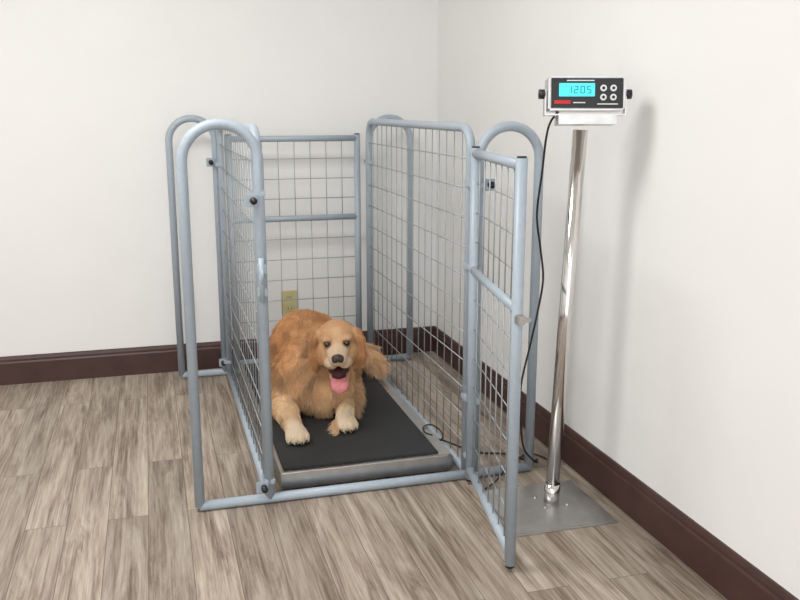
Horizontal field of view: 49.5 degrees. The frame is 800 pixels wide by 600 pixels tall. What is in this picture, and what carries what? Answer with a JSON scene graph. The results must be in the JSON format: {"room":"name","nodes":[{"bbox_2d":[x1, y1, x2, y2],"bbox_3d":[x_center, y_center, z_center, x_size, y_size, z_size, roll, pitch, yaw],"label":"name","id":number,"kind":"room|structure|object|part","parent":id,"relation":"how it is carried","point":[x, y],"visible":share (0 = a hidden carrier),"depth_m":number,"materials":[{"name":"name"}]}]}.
{"room":"veterinary clinic","nodes":[
{"label":"veterinary clinic","id":0,"kind":"room"},
{"bbox_2d":[0,0,437,356],"bbox_3d":[-1.768,-0.932,3.973,4.250,2.700,0.100,-4,13,-16],"label":"wall","id":1,"kind":"structure","parent":0,"point":[91,91],"depth_m":4.20,"materials":[{"name":"white paint"}]},
{"bbox_2d":[0,326,434,384],"bbox_3d":[-1.752,0.331,4.196,4.050,0.138,0.015,-4,13,-16],"label":"baseboard","id":2,"kind":"structure","parent":1,"relation":"attached to","point":[34,368],"depth_m":4.29,"materials":[{"name":"brown wood"}]},
{"bbox_2d":[281,290,297,314],"bbox_3d":[-0.571,0.014,4.475,0.084,0.128,0.011,-4,13,-16],"label":"wall outlet","id":3,"kind":"object","parent":1,"relation":"attached to","point":[289,305],"visible":0.82,"depth_m":4.47,"materials":[{"name":"beige plastic"}]},
{"bbox_2d":[0,351,726,599],"bbox_3d":[-0.947,1.055,1.480,4.250,0.100,6.060,-4,13,-16],"label":"floor","id":4,"kind":"structure","parent":0,"point":[97,501],"depth_m":2.76,"materials":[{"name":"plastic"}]},
{"bbox_2d":[241,363,452,488],"bbox_3d":[-0.282,0.465,3.694,0.646,0.093,1.345,-4,13,-16],"label":"scale","id":5,"kind":"object","parent":4,"relation":"on","point":[390,439],"visible":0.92,"depth_m":3.18,"materials":[{"name":"rubber"}]},
{"bbox_2d":[269,309,390,444],"bbox_3d":[-0.303,0.222,3.689,0.559,0.418,1.057,-4,13,-16],"label":"dog","id":6,"kind":"object","parent":5,"relation":"on","point":[318,361],"visible":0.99,"depth_m":3.41},
{"bbox_2d":[165,114,543,568],"bbox_3d":[-0.210,-0.046,3.282,1.210,1.268,2.178,-4,13,-16],"label":"cage","id":7,"kind":"object","parent":4,"relation":"on","point":[476,183],"visible":0.94,"depth_m":3.01,"materials":[{"name":"metal"}]},
{"bbox_3d":[-0.645,-0.084,3.492,0.031,1.250,1.446,-4,13,-16],"label":"panel frame","id":8,"kind":"part","parent":7,"relation":"part of","materials":[{"name":"grey metal"}]},
{"bbox_3d":[-0.647,-0.084,3.492,0.008,1.218,1.415,-4,13,-16],"label":"panel","id":9,"kind":"part","parent":7,"relation":"part of","materials":[{"name":"metal"}]},
{"bbox_3d":[-0.512,-0.232,4.295,0.656,1.153,0.031,-4,13,-16],"label":"gate frame","id":10,"kind":"part","parent":7,"relation":"part of","materials":[{"name":"grey metal"}]},
{"bbox_3d":[0.041,-0.126,3.684,0.008,1.218,1.415,-4,13,-16],"label":"panel","id":11,"kind":"part","parent":7,"relation":"part of","materials":[{"name":"metal"}]},
{"bbox_3d":[0.043,-0.126,3.685,0.031,1.250,1.446,-4,13,-16],"label":"panel frame","id":12,"kind":"part","parent":7,"relation":"part of","materials":[{"name":"grey metal"}]},
{"bbox_3d":[0.281,0.132,2.655,0.031,1.153,0.626,-1,13,-6],"label":"gate frame","id":13,"kind":"part","parent":7,"relation":"part of","materials":[{"name":"grey metal"}]},
{"bbox_2d":[438,76,632,536],"bbox_3d":[0.411,-0.029,2.924,0.398,1.390,0.737,-4,13,-16],"label":"stand","id":14,"kind":"object","parent":4,"relation":"on","point":[554,505],"visible":0.84,"depth_m":2.74,"materials":[{"name":"metal"}]},
{"bbox_3d":[0.485,0.687,2.892,0.348,0.006,0.325,-4,13,-16],"label":"plate","id":15,"kind":"part","parent":14,"relation":"part of","materials":[{"name":"metal"}]},
{"bbox_2d":[567,80,617,104],"bbox_3d":[0.559,-0.604,2.521,0.150,0.070,0.009,0,13,0],"label":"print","id":16,"kind":"object","parent":14,"relation":"attached to","point":[579,92],"depth_m":2.52},
{"bbox_2d":[435,0,799,599],"bbox_3d":[1.062,-0.425,1.688,0.100,2.700,5.960,-4,13,-16],"label":"wall","id":17,"kind":"structure","parent":0,"point":[684,371],"depth_m":2.55,"materials":[{"name":"white paint"}]},
{"bbox_2d":[433,327,798,599],"bbox_3d":[1.008,0.830,1.943,0.015,0.138,5.945,-4,13,-16],"label":"baseboard","id":18,"kind":"structure","parent":17,"relation":"attached to","point":[730,574],"depth_m":2.69,"materials":[{"name":"brown wood"}]}
]}

